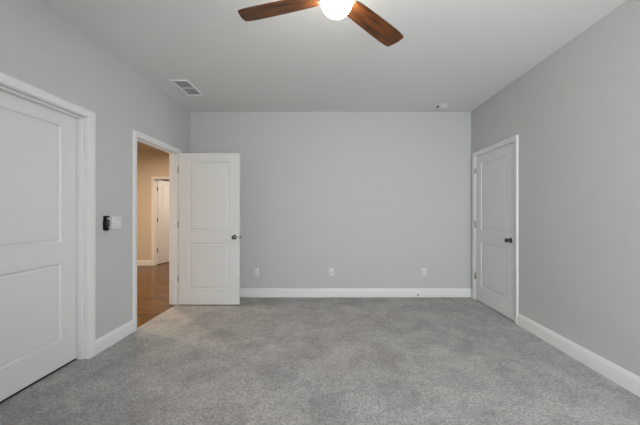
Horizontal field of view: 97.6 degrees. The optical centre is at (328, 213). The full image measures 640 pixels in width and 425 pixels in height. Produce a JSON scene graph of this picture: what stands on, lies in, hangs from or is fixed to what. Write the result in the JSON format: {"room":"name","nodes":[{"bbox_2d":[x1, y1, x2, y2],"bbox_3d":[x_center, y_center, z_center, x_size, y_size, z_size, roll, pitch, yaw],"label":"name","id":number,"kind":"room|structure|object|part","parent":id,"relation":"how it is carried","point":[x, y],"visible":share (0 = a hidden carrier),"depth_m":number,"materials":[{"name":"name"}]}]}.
{"room":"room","nodes":[
{"label":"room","id":0,"kind":"room"},
{"bbox_2d":[0,0,189,338],"bbox_3d":[-2.106,-0.136,1.538,0.120,2.743,5.215,0,0,0],"label":"wall","id":1,"kind":"structure","parent":0,"point":[39,48],"depth_m":2.57,"materials":[{"name":"grey paint"}]},
{"bbox_2d":[0,90,76,400],"bbox_3d":[-2.149,0.204,1.970,0.165,2.032,0.809,0,0,0],"label":"door","id":2,"kind":"structure","parent":1,"relation":"in","point":[38,143],"depth_m":2.04,"materials":[{"name":"white paint"}]},
{"bbox_2d":[0,72,95,359],"bbox_3d":[-2.097,0.180,1.972,0.138,2.112,0.939,0,0,0],"label":"door frame","id":3,"kind":"structure","parent":1,"relation":"attached to","point":[86,119],"depth_m":2.38,"materials":[{"name":"white paint"}]},
{"bbox_2d":[103,216,109,230],"bbox_3d":[-2.028,0.089,2.556,0.036,0.138,0.049,0,0,0],"label":"remote control","id":4,"kind":"object","parent":1,"relation":"attached to","point":[106,219],"visible":1,"depth_m":2.54,"materials":[{"name":"black plastic"}]},
{"bbox_2d":[96,320,133,354],"bbox_3d":[-2.039,1.171,1.597,0.014,0.129,5.095,0,0,0],"label":"baseboard","id":5,"kind":"structure","parent":1,"relation":"attached to","point":[107,340],"depth_m":2.66,"materials":[{"name":"white paint"}]},
{"bbox_2d":[112,216,121,228],"bbox_3d":[-2.037,0.086,2.700,0.018,0.117,0.117,0,0,0],"label":"light switch","id":6,"kind":"object","parent":1,"relation":"attached to","point":[116,220],"visible":1,"depth_m":2.69,"materials":[{"name":"white plastic"}]},
{"bbox_2d":[133,130,181,331],"bbox_3d":[-2.097,0.180,3.394,0.138,2.112,0.942,0,0,0],"label":"door frame","id":7,"kind":"structure","parent":1,"relation":"attached to","point":[173,152],"depth_m":3.79,"materials":[{"name":"white paint"}]},
{"bbox_2d":[178,153,240,304],"bbox_3d":[-1.619,0.206,3.777,0.863,2.032,0.165,0,0,0],"label":"door","id":8,"kind":"structure","parent":1,"relation":"in","point":[209,183],"depth_m":3.76,"materials":[{"name":"white paint"}]},
{"bbox_2d":[137,150,168,259],"bbox_3d":[-4.283,-0.136,6.710,4.234,2.743,0.120,0,0,0],"label":"wall","id":9,"kind":"structure","parent":0,"point":[150,163],"depth_m":6.65,"materials":[{"name":"beige paint"}]},
{"bbox_2d":[137,260,150,265],"bbox_3d":[-4.283,1.171,6.643,4.234,0.129,0.014,0,0,0],"label":"baseboard","id":10,"kind":"structure","parent":9,"relation":"attached to","point":[139,262],"depth_m":6.64,"materials":[{"name":"white paint"}]},
{"bbox_2d":[151,177,168,265],"bbox_3d":[-3.740,0.180,6.701,0.924,2.112,0.138,0,0,0],"label":"door frame","id":11,"kind":"structure","parent":9,"relation":"attached to","point":[153,179],"depth_m":6.64,"materials":[{"name":"white paint"}]},
{"bbox_2d":[157,180,168,263],"bbox_3d":[-4.080,0.207,7.139,0.165,2.032,0.836,0,0,10],"label":"door","id":12,"kind":"structure","parent":9,"relation":"in","point":[162,186],"depth_m":6.92,"materials":[{"name":"white paint"}]},
{"bbox_2d":[0,262,639,424],"bbox_3d":[-1.786,1.266,4.065,9.227,0.060,10.270,0,0,0],"label":"floor","id":13,"kind":"structure","parent":0,"point":[257,360],"depth_m":2.18,"materials":[{"name":"grey carpet"}]},
{"bbox_2d":[190,112,470,287],"bbox_3d":[0.030,-0.136,4.205,4.393,2.743,0.120,0,0,0],"label":"wall","id":14,"kind":"structure","parent":0,"point":[377,199],"depth_m":4.14,"materials":[{"name":"grey paint"}]},
{"bbox_2d":[254,268,258,275],"bbox_3d":[-1.072,0.864,4.140,0.074,0.118,0.009,0,0,0],"label":"wall outlet","id":15,"kind":"object","parent":14,"relation":"attached to","point":[256,270],"visible":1,"depth_m":4.14,"materials":[{"name":"white plastic"}]},
{"bbox_2d":[329,268,333,275],"bbox_3d":[0.040,0.868,4.136,0.072,0.116,0.018,0,0,0],"label":"cable jack","id":16,"kind":"object","parent":14,"relation":"attached to","point":[331,270],"visible":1,"depth_m":4.14,"materials":[{"name":"white plastic"}]},
{"bbox_2d":[240,288,470,296],"bbox_3d":[0.030,1.171,4.138,4.153,0.129,0.014,0,0,0],"label":"baseboard","id":17,"kind":"structure","parent":14,"relation":"attached to","point":[244,292],"depth_m":4.13,"materials":[{"name":"white paint"}]},
{"bbox_2d":[421,268,425,275],"bbox_3d":[1.408,0.866,4.140,0.074,0.118,0.009,0,0,0],"label":"wall outlet","id":18,"kind":"object","parent":14,"relation":"attached to","point":[423,270],"visible":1,"depth_m":4.14,"materials":[{"name":"white plastic"}]},
{"bbox_2d":[40,0,626,149],"bbox_3d":[-2.147,-1.557,4.125,8.747,0.100,10.390,0,0,0],"label":"ceiling","id":19,"kind":"structure","parent":0,"point":[459,54],"depth_m":2.56,"materials":[{"name":"white paint"}]},
{"bbox_2d":[170,80,203,95],"bbox_3d":[-1.688,-1.500,3.354,0.203,0.012,0.408,0,0,0],"label":"ceiling vent","id":20,"kind":"object","parent":19,"relation":"in","point":[185,86],"visible":1,"depth_m":3.35,"materials":[{"name":"white metal"}]},
{"bbox_2d":[238,0,402,46],"bbox_3d":[-0.012,-1.318,1.522,1.088,0.378,1.081,0,0,0],"label":"ceiling fan","id":21,"kind":"object","parent":19,"relation":"hanging from","point":[363,16],"visible":1,"depth_m":1.72,"materials":[{"name":"brown wood"}]},
{"bbox_3d":[-0.313,-1.243,1.699,0.508,0.034,0.135,0,0,15],"label":"blade","id":22,"kind":"part","parent":21,"relation":"part of","materials":[{"name":"brown wood"}]},
{"bbox_3d":[0.045,-1.202,1.600,0.184,0.145,0.184,0,0,0],"label":"globe","id":23,"kind":"part","parent":21,"relation":"part of","materials":[{"name":"white glass"}]},
{"bbox_3d":[0.312,-1.243,1.858,0.508,0.034,0.135,0,0,-44],"label":"blade","id":24,"kind":"part","parent":21,"relation":"part of","materials":[{"name":"brown wood"}]},
{"bbox_2d":[437,104,447,109],"bbox_3d":[1.585,-1.483,3.910,0.148,0.046,0.148,0,0,0],"label":"smoke detector","id":25,"kind":"object","parent":19,"relation":"attached to","point":[440,106],"visible":1,"depth_m":3.87,"materials":[{"name":"white plastic"}]},
{"bbox_2d":[471,0,639,376],"bbox_3d":[2.167,-0.136,1.538,0.120,2.743,5.215,0,0,0],"label":"wall","id":26,"kind":"structure","parent":0,"point":[574,115],"depth_m":2.31,"materials":[{"name":"grey paint"}]},
{"bbox_2d":[475,143,513,320],"bbox_3d":[2.094,0.207,3.599,0.100,2.032,0.848,0,0,0],"label":"door","id":27,"kind":"structure","parent":26,"relation":"in","point":[494,171],"depth_m":3.54,"materials":[{"name":"white paint"}]},
{"bbox_3d":[2.076,0.311,3.245,0.065,0.064,0.064,0,0,0],"label":"knob","id":28,"kind":"part","parent":27,"relation":"part of","materials":[{"name":"black metal"}]},
{"bbox_2d":[472,135,517,324],"bbox_3d":[2.158,0.180,3.595,0.138,2.112,0.970,0,0,0],"label":"door frame","id":29,"kind":"structure","parent":26,"relation":"attached to","point":[514,139],"depth_m":3.22,"materials":[{"name":"white paint"}]},
{"bbox_2d":[471,289,639,396],"bbox_3d":[2.100,1.171,1.597,0.014,0.129,5.095,0,0,0],"label":"baseboard","id":30,"kind":"structure","parent":26,"relation":"attached to","point":[615,373],"depth_m":2.28,"materials":[{"name":"white paint"}]}
]}

